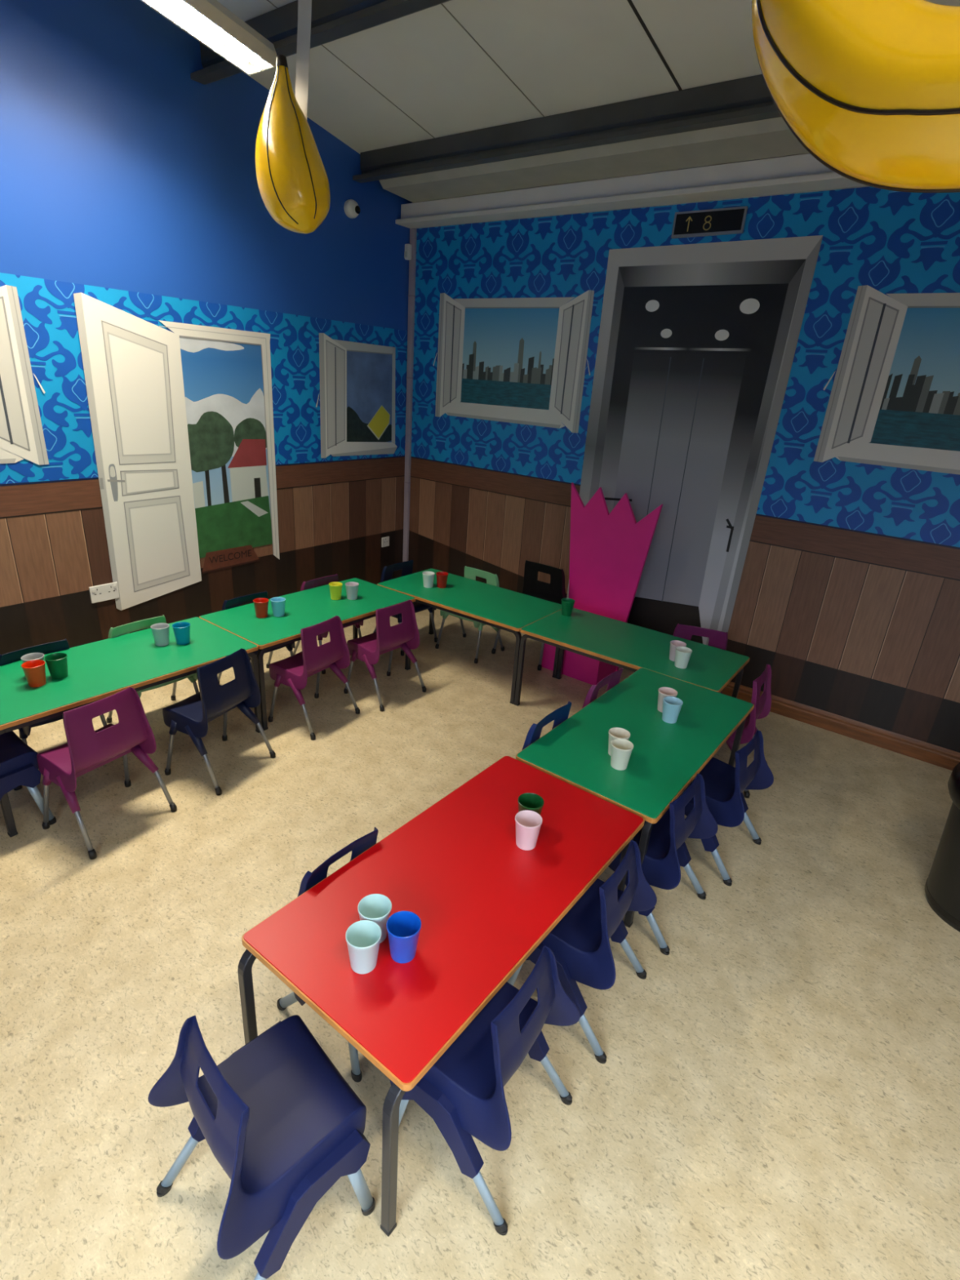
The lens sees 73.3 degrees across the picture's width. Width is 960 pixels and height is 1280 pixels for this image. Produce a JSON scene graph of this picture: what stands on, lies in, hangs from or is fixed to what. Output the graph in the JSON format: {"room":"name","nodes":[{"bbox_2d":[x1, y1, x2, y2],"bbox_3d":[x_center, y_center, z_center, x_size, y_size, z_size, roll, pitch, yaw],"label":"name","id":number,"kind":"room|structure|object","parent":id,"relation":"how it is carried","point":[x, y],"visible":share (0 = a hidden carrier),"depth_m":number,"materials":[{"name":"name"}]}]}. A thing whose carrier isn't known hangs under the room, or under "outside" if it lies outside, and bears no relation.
{"room":"children's room","nodes":[
{"label":"children's room","id":0,"kind":"room"},
{"bbox_2d":[0,0,412,654],"bbox_3d":[-2.683,-1.528,2.711,0.143,4.240,6.960,19,26,32],"label":"wall","id":1,"kind":"structure","parent":0,"point":[120,169],"depth_m":3.62,"materials":[{"name":"blue paint"}]},
{"bbox_2d":[0,284,48,465],"bbox_3d":[-2.673,-1.150,2.783,0.003,0.842,1.420,19,26,32],"label":"window","id":2,"kind":"structure","parent":1,"relation":"in","point":[21,432],"depth_m":3.25,"materials":[{"name":"white wood"}]},
{"bbox_2d":[88,582,119,603],"bbox_3d":[-2.244,-0.283,3.857,0.015,0.100,0.160,19,26,33],"label":"wall socket","id":3,"kind":"object","parent":1,"relation":"attached to","point":[101,593],"visible":1,"depth_m":3.85,"materials":[{"name":"white plastic"}]},
{"bbox_2d":[73,292,279,610],"bbox_3d":[-1.799,-1.141,4.083,0.004,1.741,1.221,19,26,32],"label":"door","id":4,"kind":"structure","parent":1,"relation":"in","point":[182,420],"depth_m":3.99,"materials":[{"name":"white wood"}]},
{"bbox_2d":[0,455,404,654],"bbox_3d":[-2.740,-0.165,3.193,0.007,1.127,6.900,19,26,33],"label":"wainscoting","id":5,"kind":"structure","parent":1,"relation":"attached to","point":[334,517],"depth_m":4.27,"materials":[{"name":"brown wood"}]},
{"bbox_2d":[190,0,451,84],"bbox_3d":[1.247,-2.155,1.588,6.972,0.188,0.140,19,27,33],"label":"beam","id":6,"kind":"structure","parent":1,"relation":"attached to","point":[331,20],"depth_m":2.95,"materials":[{"name":"metal"}]},
{"bbox_2d":[343,199,360,218],"bbox_3d":[-0.878,-2.979,4.457,0.068,0.110,0.110,19,26,32],"label":"security camera","id":7,"kind":"object","parent":1,"relation":"attached to","point":[351,207],"visible":1,"depth_m":4.44,"materials":[{"name":"white plastic"}]},
{"bbox_2d":[315,333,396,457],"bbox_3d":[-0.934,-1.869,4.996,0.002,0.862,0.860,19,26,32],"label":"window","id":8,"kind":"structure","parent":1,"relation":"in","point":[357,380],"depth_m":4.98,"materials":[{"name":"beige wood"}]},
{"bbox_2d":[381,536,389,546],"bbox_3d":[-0.828,-0.861,5.663,0.015,0.085,0.088,19,26,32],"label":"wall socket","id":9,"kind":"object","parent":1,"relation":"attached to","point":[385,540],"visible":1,"depth_m":5.66,"materials":[{"name":"white plastic"}]},
{"bbox_2d":[352,74,781,182],"bbox_3d":[1.935,-2.271,2.525,6.972,0.173,0.140,19,27,33],"label":"ceiling beam","id":10,"kind":"structure","parent":1,"relation":"attached to","point":[744,100],"depth_m":3.46,"materials":[{"name":"metal"}]},
{"bbox_2d":[408,185,959,752],"bbox_3d":[2.188,-0.971,3.619,7.242,3.170,0.124,19,27,33],"label":"wall","id":11,"kind":"structure","parent":1,"relation":"attached to","point":[849,588],"depth_m":3.88,"materials":[{"name":"blue paper"}]},
{"bbox_2d":[402,228,416,561],"bbox_3d":[-0.603,-1.841,5.452,0.052,2.810,0.030,19,27,33],"label":"pipe","id":12,"kind":"object","parent":11,"relation":"attached to","point":[411,289],"visible":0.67,"depth_m":5.34,"materials":[{"name":"grey plastic"}]},
{"bbox_2d":[404,244,411,260],"bbox_3d":[-0.557,-2.987,4.965,0.050,0.105,0.045,19,27,33],"label":"sensor","id":13,"kind":"object","parent":12,"relation":"attached to","point":[407,253],"visible":1,"depth_m":4.95,"materials":[{"name":"white plastic"}]},
{"bbox_2d":[433,289,594,432],"bbox_3d":[0.193,-2.062,4.755,1.420,0.899,0.003,19,27,33],"label":"window","id":14,"kind":"structure","parent":11,"relation":"in","point":[522,361],"depth_m":4.72,"materials":[{"name":"white wood"}]},
{"bbox_2d":[379,116,809,202],"bbox_3d":[2.133,-2.283,2.706,6.862,0.165,0.380,19,27,33],"label":"ceiling","id":15,"kind":"structure","parent":11,"relation":"attached to","point":[771,138],"depth_m":3.62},
{"bbox_2d":[395,153,865,228],"bbox_3d":[2.192,-2.219,2.951,7.002,0.130,0.175,19,27,33],"label":"trim","id":16,"kind":"structure","parent":11,"relation":"attached to","point":[801,172],"depth_m":3.78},
{"bbox_2d":[408,456,959,752],"bbox_3d":[2.067,-0.123,3.932,6.900,1.127,0.007,19,27,33],"label":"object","id":17,"kind":"structure","parent":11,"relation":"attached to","point":[864,627],"depth_m":3.96,"materials":[{"name":"brown wood"}]},
{"bbox_2d":[566,235,822,644],"bbox_3d":[1.240,-1.182,4.223,1.254,2.462,0.002,19,27,33],"label":"doorway","id":18,"kind":"structure","parent":11,"relation":"in","point":[697,343],"depth_m":4.07,"materials":[{"name":"metal"}]},
{"bbox_2d":[645,299,659,311],"bbox_3d":[1.078,-2.090,4.035,0.092,0.066,0.001,19,27,33],"label":"spotlight","id":19,"kind":"object","parent":18,"relation":"attached to","point":[652,305],"depth_m":4.03,"materials":[{"name":"white plastic"}]},
{"bbox_2d":[660,328,671,337],"bbox_3d":[1.163,-1.914,4.027,0.074,0.053,0.001,19,27,33],"label":"spotlight","id":20,"kind":"object","parent":18,"relation":"attached to","point":[666,333],"depth_m":4.03,"materials":[{"name":"white plastic"}]},
{"bbox_2d":[715,329,728,340],"bbox_3d":[1.440,-1.815,3.840,0.084,0.060,0.001,19,27,33],"label":"spotlight","id":21,"kind":"object","parent":18,"relation":"attached to","point":[721,335],"depth_m":3.84,"materials":[{"name":"white plastic"}]},
{"bbox_2d":[739,298,759,314],"bbox_3d":[1.552,-1.921,3.713,0.112,0.081,0.001,19,27,33],"label":"spotlight","id":22,"kind":"object","parent":18,"relation":"attached to","point":[748,306],"depth_m":3.71,"materials":[{"name":"white plastic"}]},
{"bbox_2d":[671,206,747,238],"bbox_3d":[1.318,-2.407,3.725,0.419,0.132,0.020,19,27,33],"label":"sign","id":23,"kind":"object","parent":11,"relation":"attached to","point":[731,220],"visible":1,"depth_m":3.71,"materials":[{"name":"black metal"}]},
{"bbox_2d":[721,681,959,770],"bbox_3d":[2.033,0.456,4.150,6.870,0.112,0.028,19,27,33],"label":"baseboard","id":24,"kind":"structure","parent":11,"relation":"attached to","point":[941,757],"depth_m":3.94,"materials":[{"name":"brown wood"}]},
{"bbox_2d":[813,284,959,474],"bbox_3d":[2.485,-1.263,3.196,1.420,0.899,0.003,19,27,33],"label":"window","id":25,"kind":"structure","parent":11,"relation":"in","point":[894,401],"depth_m":3.39,"materials":[{"name":"white wood"}]},
{"bbox_2d":[0,608,959,1279],"bbox_3d":[0.229,1.316,2.000,7.302,0.100,6.245,19,27,33],"label":"floor","id":26,"kind":"structure","parent":0,"point":[777,1096],"depth_m":2.06,"materials":[{"name":"plastic"}]},
{"bbox_2d":[0,730,56,825],"bbox_3d":[-2.083,0.523,2.653,0.390,0.575,0.385,19,27,33],"label":"chair","id":27,"kind":"object","parent":26,"relation":"on","point":[19,766],"visible":0.82,"depth_m":2.66,"materials":[{"name":"blue plastic"}]},
{"bbox_2d":[0,638,107,744],"bbox_3d":[-2.092,0.317,3.149,0.366,0.579,0.399,19,27,33],"label":"chair","id":28,"kind":"object","parent":26,"relation":"on","point":[46,648],"visible":0.28,"depth_m":3.04,"materials":[{"name":"blue"}]},
{"bbox_2d":[18,728,27,738],"bbox_3d":[-2.108,0.417,2.989,0.046,0.076,0.061,-5,24,-21],"label":"socket","id":29,"kind":"object","parent":28,"relation":"attached to","point":[22,731],"depth_m":2.97,"materials":[{"name":"black plastic"}]},
{"bbox_2d":[36,687,177,859],"bbox_3d":[-1.605,0.505,2.731,0.366,0.609,0.399,15,25,26],"label":"chair","id":30,"kind":"object","parent":26,"relation":"on","point":[86,749],"visible":1,"depth_m":2.64,"materials":[{"name":"purple plastic"}]},
{"bbox_2d":[42,768,51,785],"bbox_3d":[-1.773,0.559,2.662,0.061,0.080,0.046,3,22,-3],"label":"socket","id":31,"kind":"object","parent":30,"relation":"attached to","point":[46,772],"depth_m":2.64,"materials":[{"name":"purple plastic"}]},
{"bbox_2d":[56,776,80,813],"bbox_3d":[-1.656,0.615,2.607,0.138,0.142,0.047,20,27,34],"label":"socket","id":32,"kind":"object","parent":30,"relation":"attached to","point":[66,784],"depth_m":2.58,"materials":[{"name":"purple plastic"}]},
{"bbox_2d":[131,744,158,773],"bbox_3d":[-1.500,0.521,2.866,0.138,0.142,0.047,11,23,18],"label":"socket","id":33,"kind":"object","parent":30,"relation":"attached to","point":[140,751],"depth_m":2.85,"materials":[{"name":"purple plastic"}]},
{"bbox_2d":[0,617,262,837],"bbox_3d":[-1.788,0.347,3.203,0.600,0.523,1.220,20,27,33],"label":"table","id":34,"kind":"object","parent":26,"relation":"on","point":[98,670],"visible":0.69,"depth_m":3.03,"materials":[{"name":"green laminate"}]},
{"bbox_2d":[21,652,44,662],"bbox_3d":[-2.000,0.119,2.897,0.087,0.099,0.087,-6,24,-24],"label":"cup","id":35,"kind":"object","parent":34,"relation":"on","point":[37,655],"visible":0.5,"depth_m":2.91,"materials":[{"name":"white plastic"}]},
{"bbox_2d":[21,659,45,687],"bbox_3d":[-1.951,0.149,2.831,0.087,0.099,0.087,10,23,13],"label":"cup","id":36,"kind":"object","parent":34,"relation":"on","point":[34,671],"visible":1,"depth_m":2.81,"materials":[{"name":"orange plastic"}]},
{"bbox_2d":[44,653,67,679],"bbox_3d":[-1.905,0.119,2.912,0.087,0.099,0.087,14,24,23],"label":"cup","id":37,"kind":"object","parent":34,"relation":"on","point":[56,663],"visible":1,"depth_m":2.90,"materials":[{"name":"green plastic"}]},
{"bbox_2d":[150,622,169,646],"bbox_3d":[-1.640,-0.026,3.318,0.087,0.099,0.087,-2,23,-15],"label":"cup","id":38,"kind":"object","parent":34,"relation":"on","point":[160,631],"visible":1,"depth_m":3.30,"materials":[{"name":"white plastic"}]},
{"bbox_2d":[172,622,190,644],"bbox_3d":[-1.546,-0.033,3.350,0.087,0.099,0.087,18,26,31],"label":"cup","id":39,"kind":"object","parent":34,"relation":"on","point":[181,630],"visible":1,"depth_m":3.33,"materials":[{"name":"teal plastic"}]},
{"bbox_2d":[106,614,199,723],"bbox_3d":[-1.792,0.185,3.526,0.366,0.579,0.399,19,26,32],"label":"chair","id":40,"kind":"object","parent":26,"relation":"on","point":[126,628],"visible":0.25,"depth_m":3.48,"materials":[{"name":"green"}]},
{"bbox_2d":[187,675,196,682],"bbox_3d":[-1.620,0.203,3.601,0.061,0.076,0.046,6,22,4],"label":"socket","id":41,"kind":"object","parent":40,"relation":"attached to","point":[192,678],"depth_m":3.60,"materials":[{"name":"green plastic"}]},
{"bbox_2d":[162,648,275,795],"bbox_3d":[-1.293,0.352,3.161,0.366,0.609,0.399,13,24,21],"label":"chair","id":42,"kind":"object","parent":26,"relation":"on","point":[191,716],"visible":1,"depth_m":3.06,"materials":[{"name":"blue plastic"}]},
{"bbox_2d":[168,720,177,734],"bbox_3d":[-1.452,0.412,3.080,0.061,0.080,0.046,1,22,-7],"label":"socket","id":43,"kind":"object","parent":42,"relation":"attached to","point":[172,723],"depth_m":3.06,"materials":[{"name":"blue plastic"}]},
{"bbox_2d":[184,724,207,756],"bbox_3d":[-1.329,0.465,3.035,0.138,0.142,0.047,17,26,29],"label":"socket","id":44,"kind":"object","parent":42,"relation":"attached to","point":[196,732],"depth_m":3.01,"materials":[{"name":"blue plastic"}]},
{"bbox_2d":[236,701,260,724],"bbox_3d":[-1.198,0.364,3.305,0.138,0.142,0.047,9,23,13],"label":"socket","id":45,"kind":"object","parent":42,"relation":"attached to","point":[244,706],"depth_m":3.29,"materials":[{"name":"blue plastic"}]},
{"bbox_2d":[217,591,294,684],"bbox_3d":[-1.393,0.014,4.016,0.366,0.579,0.399,20,27,34],"label":"chair","id":46,"kind":"object","parent":26,"relation":"on","point":[234,602],"visible":0.25,"depth_m":3.97,"materials":[{"name":"blue"}]},
{"bbox_2d":[285,644,293,651],"bbox_3d":[-1.219,0.035,4.086,0.061,0.076,0.046,6,22,6],"label":"socket","id":47,"kind":"object","parent":46,"relation":"attached to","point":[290,647],"depth_m":4.08,"materials":[{"name":"blue plastic"}]},
{"bbox_2d":[147,1014,375,1279],"bbox_3d":[-0.506,1.112,1.479,0.385,0.575,0.390,-17,30,-41],"label":"chair","id":48,"kind":"object","parent":26,"relation":"on","point":[277,1114],"visible":1,"depth_m":1.42,"materials":[{"name":"blue plastic"}]},
{"bbox_2d":[199,577,415,730],"bbox_3d":[-1.042,0.033,4.106,0.600,0.523,1.200,20,27,33],"label":"table","id":49,"kind":"object","parent":26,"relation":"on","point":[306,608],"visible":0.59,"depth_m":3.87,"materials":[{"name":"green laminate"}]},
{"bbox_2d":[253,597,268,617],"bbox_3d":[-1.279,-0.186,3.774,0.087,0.099,0.087,2,22,-6],"label":"cup","id":50,"kind":"object","parent":49,"relation":"on","point":[261,604],"visible":1,"depth_m":3.75,"materials":[{"name":"red plastic"}]},
{"bbox_2d":[270,596,285,617],"bbox_3d":[-1.190,-0.194,3.810,0.087,0.099,0.087,-17,30,-42],"label":"cup","id":51,"kind":"object","parent":49,"relation":"on","point":[277,603],"visible":1,"depth_m":3.79,"materials":[{"name":"blue plastic"}]},
{"bbox_2d":[328,582,342,599],"bbox_3d":[-0.928,-0.314,4.151,0.087,0.099,0.087,6,22,4],"label":"cup","id":52,"kind":"object","parent":49,"relation":"on","point":[335,588],"visible":1,"depth_m":4.13,"materials":[{"name":"yellow plastic"}]},
{"bbox_2d":[345,582,359,599],"bbox_3d":[-0.827,-0.317,4.174,0.087,0.099,0.087,-11,27,-33],"label":"cup","id":53,"kind":"object","parent":49,"relation":"on","point":[352,588],"visible":1,"depth_m":4.15,"materials":[{"name":"grey plastic"}]},
{"bbox_2d":[267,615,359,740],"bbox_3d":[-0.951,0.169,3.672,0.366,0.609,0.399,16,25,27],"label":"chair","id":54,"kind":"object","parent":26,"relation":"on","point":[294,671],"visible":1,"depth_m":3.58,"materials":[{"name":"purple plastic"}]},
{"bbox_2d":[274,673,280,687],"bbox_3d":[-1.120,0.222,3.606,0.061,0.080,0.046,3,22,-2],"label":"socket","id":55,"kind":"object","parent":54,"relation":"attached to","point":[277,676],"depth_m":3.59,"materials":[{"name":"purple plastic"}]},
{"bbox_2d":[287,678,305,706],"bbox_3d":[-1.004,0.279,3.550,0.138,0.142,0.047,20,27,35],"label":"socket","id":56,"kind":"object","parent":54,"relation":"attached to","point":[296,685],"depth_m":3.52,"materials":[{"name":"purple plastic"}]},
{"bbox_2d":[328,662,348,683],"bbox_3d":[-0.844,0.186,3.806,0.138,0.142,0.047,12,23,19],"label":"socket","id":57,"kind":"object","parent":54,"relation":"attached to","point":[335,666],"depth_m":3.79,"materials":[{"name":"purple plastic"}]},
{"bbox_2d":[276,826,377,1082],"bbox_3d":[-0.366,0.911,1.999,0.385,0.575,0.390,19,27,33],"label":"chair","id":58,"kind":"object","parent":26,"relation":"on","point":[359,846],"visible":0.24,"depth_m":1.92,"materials":[{"name":"blue plastic"}]},
{"bbox_2d":[293,573,363,674],"bbox_3d":[-1.043,-0.136,4.447,0.366,0.579,0.399,19,27,33],"label":"chair","id":59,"kind":"object","parent":26,"relation":"on","point":[326,580],"visible":0.26,"depth_m":4.38,"materials":[{"name":"purple plastic"}]},
{"bbox_2d":[354,622,360,628],"bbox_3d":[-0.870,-0.117,4.520,0.061,0.076,0.046,6,22,5],"label":"socket","id":60,"kind":"object","parent":59,"relation":"attached to","point":[357,625],"depth_m":4.51,"materials":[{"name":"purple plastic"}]},
{"bbox_2d":[343,600,426,711],"bbox_3d":[-0.589,0.051,4.026,0.366,0.609,0.399,20,27,34],"label":"chair","id":61,"kind":"object","parent":26,"relation":"on","point":[405,635],"visible":1,"depth_m":3.94,"materials":[{"name":"purple plastic"}]},
{"bbox_2d":[350,649,356,662],"bbox_3d":[-0.768,0.094,3.983,0.061,0.080,0.046,6,22,6],"label":"socket","id":62,"kind":"object","parent":61,"relation":"attached to","point":[353,652],"depth_m":3.97,"materials":[{"name":"purple plastic"}]},
{"bbox_2d":[362,653,377,679],"bbox_3d":[-0.663,0.156,3.911,0.047,0.142,0.138,-16,29,-40],"label":"socket","id":63,"kind":"object","parent":61,"relation":"attached to","point":[370,660],"depth_m":3.88,"materials":[{"name":"purple plastic"}]},
{"bbox_2d":[400,642,417,663],"bbox_3d":[-0.466,0.075,4.145,0.138,0.142,0.047,15,25,26],"label":"socket","id":64,"kind":"object","parent":61,"relation":"attached to","point":[406,646],"depth_m":4.13,"materials":[{"name":"purple plastic"}]},
{"bbox_2d":[373,560,437,655],"bbox_3d":[-0.558,-0.265,4.809,0.366,0.609,0.399,19,27,33],"label":"chair","id":65,"kind":"object","parent":26,"relation":"on","point":[406,566],"visible":0.39,"depth_m":4.72,"materials":[{"name":"blue"}]},
{"bbox_2d":[396,613,402,622],"bbox_3d":[-0.573,-0.163,4.651,0.046,0.080,0.061,-5,24,-21],"label":"socket","id":66,"kind":"object","parent":65,"relation":"attached to","point":[398,615],"depth_m":4.63,"materials":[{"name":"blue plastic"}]},
{"bbox_2d":[237,755,644,1236],"bbox_3d":[-0.049,0.940,2.047,0.600,0.523,1.226,19,27,33],"label":"table","id":67,"kind":"object","parent":26,"relation":"on","point":[483,903],"visible":0.84,"depth_m":1.78,"materials":[{"name":"red laminate"}]},
{"bbox_2d":[345,920,381,973],"bbox_3d":[-0.289,0.766,1.603,0.087,0.099,0.087,19,27,33],"label":"cup","id":68,"kind":"object","parent":67,"relation":"on","point":[362,937],"visible":1,"depth_m":1.60,"materials":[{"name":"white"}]},
{"bbox_2d":[357,893,391,942],"bbox_3d":[-0.275,0.733,1.687,0.087,0.099,0.087,3,22,-4],"label":"cup","id":69,"kind":"object","parent":67,"relation":"on","point":[376,908],"visible":0.64,"depth_m":1.70,"materials":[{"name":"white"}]},
{"bbox_2d":[386,911,421,963],"bbox_3d":[-0.194,0.758,1.639,0.087,0.099,0.087,-16,29,-40],"label":"cup","id":70,"kind":"object","parent":67,"relation":"on","point":[403,927],"visible":1,"depth_m":1.63,"materials":[{"name":"blue plastic"}]},
{"bbox_2d":[515,809,542,850],"bbox_3d":[0.151,0.611,2.063,0.087,0.099,0.087,6,22,5],"label":"cup","id":71,"kind":"object","parent":67,"relation":"on","point":[528,823],"visible":1,"depth_m":2.05,"materials":[{"name":"pink plastic"}]},
{"bbox_2d":[517,792,544,814],"bbox_3d":[0.165,0.576,2.151,0.087,0.099,0.087,-10,26,-32],"label":"cup","id":72,"kind":"object","parent":67,"relation":"on","point":[527,801],"visible":0.51,"depth_m":2.17,"materials":[{"name":"green plastic"}]},
{"bbox_2d":[377,568,561,704],"bbox_3d":[-0.086,-0.070,4.527,1.200,0.523,0.600,19,26,32],"label":"table","id":73,"kind":"object","parent":26,"relation":"on","point":[509,611],"visible":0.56,"depth_m":4.32,"materials":[{"name":"green laminate"}]},
{"bbox_2d":[422,571,435,587],"bbox_3d":[-0.361,-0.421,4.514,0.087,0.099,0.087,6,22,4],"label":"cup","id":74,"kind":"object","parent":73,"relation":"on","point":[428,576],"visible":1,"depth_m":4.49,"materials":[{"name":"white plastic"}]},
{"bbox_2d":[435,571,448,588],"bbox_3d":[-0.267,-0.421,4.529,0.087,0.099,0.087,-11,26,-32],"label":"cup","id":75,"kind":"object","parent":73,"relation":"on","point":[442,576],"visible":1,"depth_m":4.51,"materials":[{"name":"red plastic"}]},
{"bbox_2d":[435,565,504,663],"bbox_3d":[-0.059,-0.210,4.763,0.399,0.609,0.366,19,27,33],"label":"chair","id":76,"kind":"object","parent":26,"relation":"on","point":[471,573],"visible":0.38,"depth_m":4.71,"materials":[{"name":"green plastic"}]},
{"bbox_2d":[477,622,483,630],"bbox_3d":[-0.001,-0.108,4.615,0.046,0.080,0.061,6,22,5],"label":"socket","id":77,"kind":"object","parent":76,"relation":"attached to","point":[480,625],"depth_m":4.59,"materials":[{"name":"green plastic"}]},
{"bbox_2d":[389,946,580,1235],"bbox_3d":[0.020,1.066,1.684,0.385,0.575,0.390,17,25,29],"label":"chair","id":78,"kind":"object","parent":26,"relation":"on","point":[463,1092],"visible":0.74,"depth_m":1.56,"materials":[{"name":"blue plastic"}]},
{"bbox_2d":[491,560,566,670],"bbox_3d":[0.392,-0.208,4.730,0.439,0.688,0.402,19,27,33],"label":"chair","id":79,"kind":"object","parent":26,"relation":"on","point":[553,592],"visible":0.44,"depth_m":4.72,"materials":[{"name":"grey plastic"}]},
{"bbox_2d":[521,701,571,750],"bbox_3d":[0.344,0.608,2.818,0.366,0.609,0.399,20,27,34],"label":"chair","id":80,"kind":"object","parent":26,"relation":"on","point":[561,714],"visible":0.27,"depth_m":2.74,"materials":[{"name":"blue plastic"}]},
{"bbox_2d":[506,840,657,1063],"bbox_3d":[0.339,0.922,2.094,0.385,0.575,0.390,17,25,29],"label":"chair","id":81,"kind":"object","parent":26,"relation":"on","point":[580,944],"visible":0.67,"depth_m":1.96,"materials":[{"name":"blue plastic"}]},
{"bbox_2d":[541,482,662,684],"bbox_3d":[0.767,-0.369,4.413,0.670,1.274,0.335,19,27,33],"label":"chair","id":82,"kind":"object","parent":26,"relation":"on","point":[609,552],"depth_m":4.46,"materials":[{"name":"pink plastic"}]},
{"bbox_2d":[582,667,622,708],"bbox_3d":[0.654,0.475,3.200,0.366,0.609,0.399,20,27,34],"label":"chair","id":83,"kind":"object","parent":26,"relation":"on","point":[612,679],"visible":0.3,"depth_m":3.12,"materials":[{"name":"purple plastic"}]},
{"bbox_2d":[514,608,750,706],"bbox_3d":[0.878,0.257,3.892,1.200,0.523,0.600,19,26,32],"label":"table","id":84,"kind":"object","parent":26,"relation":"on","point":[626,646],"visible":0.69,"depth_m":3.75,"materials":[{"name":"green laminate"}]},
{"bbox_2d":[561,598,574,616],"bbox_3d":[0.562,-0.210,4.156,0.087,0.099,0.087,-17,30,-41],"label":"cup","id":85,"kind":"object","parent":84,"relation":"on","point":[567,604],"visible":1,"depth_m":4.13,"materials":[{"name":"green plastic"}]},
{"bbox_2d":[669,640,686,661],"bbox_3d":[1.091,0.063,3.576,0.087,0.099,0.087,2,22,-5],"label":"cup","id":86,"kind":"object","parent":84,"relation":"on","point":[674,643],"visible":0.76,"depth_m":3.57,"materials":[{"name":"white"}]},
{"bbox_2d":[674,646,692,668],"bbox_3d":[1.096,0.097,3.495,0.087,0.099,0.087,19,26,32],"label":"cup","id":87,"kind":"object","parent":84,"relation":"on","point":[682,654],"visible":1,"depth_m":3.47,"materials":[{"name":"white plastic"}]},
{"bbox_2d":[515,667,754,927],"bbox_3d":[0.721,0.627,2.953,0.600,0.523,1.200,19,27,33],"label":"table","id":88,"kind":"object","parent":26,"relation":"on","point":[665,757],"visible":0.74,"depth_m":2.72,"materials":[{"name":"green laminate"}]},
{"bbox_2d":[608,727,630,755],"bbox_3d":[0.557,0.418,2.609,0.087,0.099,0.087,-6,24,-23],"label":"cup","id":89,"kind":"object","parent":88,"relation":"on","point":[615,732],"visible":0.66,"depth_m":2.62,"materials":[{"name":"beige plastic"}]},
{"bbox_2d":[610,738,633,770],"bbox_3d":[0.551,0.450,2.528,0.087,0.099,0.087,10,23,14],"label":"cup","id":90,"kind":"object","parent":88,"relation":"on","point":[621,748],"visible":1,"depth_m":2.51,"materials":[{"name":"beige plastic"}]},
{"bbox_2d":[657,687,677,712],"bbox_3d":[0.865,0.282,2.999,0.087,0.099,0.087,-2,23,-14],"label":"cup","id":91,"kind":"object","parent":88,"relation":"on","point":[664,692],"visible":0.66,"depth_m":3.00,"materials":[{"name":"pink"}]},
{"bbox_2d":[662,696,683,723],"bbox_3d":[0.862,0.318,2.910,0.087,0.099,0.087,14,24,23],"label":"cup","id":92,"kind":"object","parent":88,"relation":"on","point":[672,705],"visible":1,"depth_m":2.89,"materials":[{"name":"blue"}]},
{"bbox_2d":[608,773,717,955],"bbox_3d":[0.673,0.785,2.492,0.385,0.575,0.390,20,27,34],"label":"chair","id":93,"kind":"object","parent":26,"relation":"on","point":[667,849],"visible":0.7,"depth_m":2.36,"materials":[{"name":"blue plastic"}]},
{"bbox_2d":[672,623,728,693],"bbox_3d":[1.286,0.232,3.910,0.399,0.609,0.366,11,23,17],"label":"chair","id":94,"kind":"object","parent":26,"relation":"on","point":[717,639],"visible":0.23,"depth_m":3.88,"materials":[{"name":"purple plastic"}]},
{"bbox_2d":[667,729,773,886],"bbox_3d":[1.047,0.667,2.846,0.385,0.575,0.390,21,28,36],"label":"chair","id":95,"kind":"object","parent":26,"relation":"on","point":[725,784],"visible":0.7,"depth_m":2.73,"materials":[{"name":"blue plastic"}]},
{"bbox_2d":[725,664,771,798],"bbox_3d":[1.362,0.430,3.436,0.366,0.609,0.399,18,26,31],"label":"chair","id":96,"kind":"object","parent":26,"relation":"on","point":[762,704],"visible":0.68,"depth_m":3.30,"materials":[{"name":"purple"}]},
{"bbox_2d":[924,762,959,932],"bbox_3d":[2.067,0.820,2.531,0.500,0.660,0.502,19,27,33],"label":"waste bin","id":97,"kind":"object","parent":26,"relation":"on","point":[942,886],"visible":1,"depth_m":2.57,"materials":[{"name":"black plastic"}]},
{"bbox_2d":[216,0,959,153],"bbox_3d":[0.466,-2.181,0.516,7.352,1.222,6.235,19,27,33],"label":"ceiling","id":98,"kind":"structure","parent":0,"point":[452,67],"depth_m":3.15,"materials":[{"name":"grey"}]},
{"bbox_2d":[140,0,276,75],"bbox_3d":[-1.464,-2.767,2.405,0.210,0.566,1.505,19,27,33],"label":"ceiling light","id":99,"kind":"object","parent":98,"relation":"hanging from","point":[211,23],"visible":0.99,"depth_m":2.86,"materials":[{"name":"beige plastic"}]},
{"bbox_2d":[294,0,311,119],"bbox_3d":[-0.761,-2.557,2.776,0.082,0.667,0.153,8,22,9],"label":"ribbon","id":100,"kind":"object","parent":98,"relation":"hanging from","point":[304,6],"visible":0.71,"depth_m":2.78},
{"bbox_2d":[255,54,330,233],"bbox_3d":[-0.811,-2.135,2.786,0.311,0.650,0.304,19,27,33],"label":"banana","id":101,"kind":"object","parent":100,"relation":"hanging from","point":[293,182],"visible":1,"depth_m":2.72,"materials":[{"name":"yellow plastic"}]},
{"bbox_3d":[0.731,-1.395,0.484,0.003,1.318,0.004,19,27,33],"label":"cord","id":102,"kind":"object","parent":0,"visible":0},
{"bbox_2d":[751,0,959,192],"bbox_3d":[0.665,-0.808,0.739,0.735,0.492,0.191,19,27,33],"label":"banana","id":103,"kind":"object","parent":102,"relation":"hanging from","point":[870,89],"visible":1,"depth_m":0.82,"materials":[{"name":"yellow plastic"}]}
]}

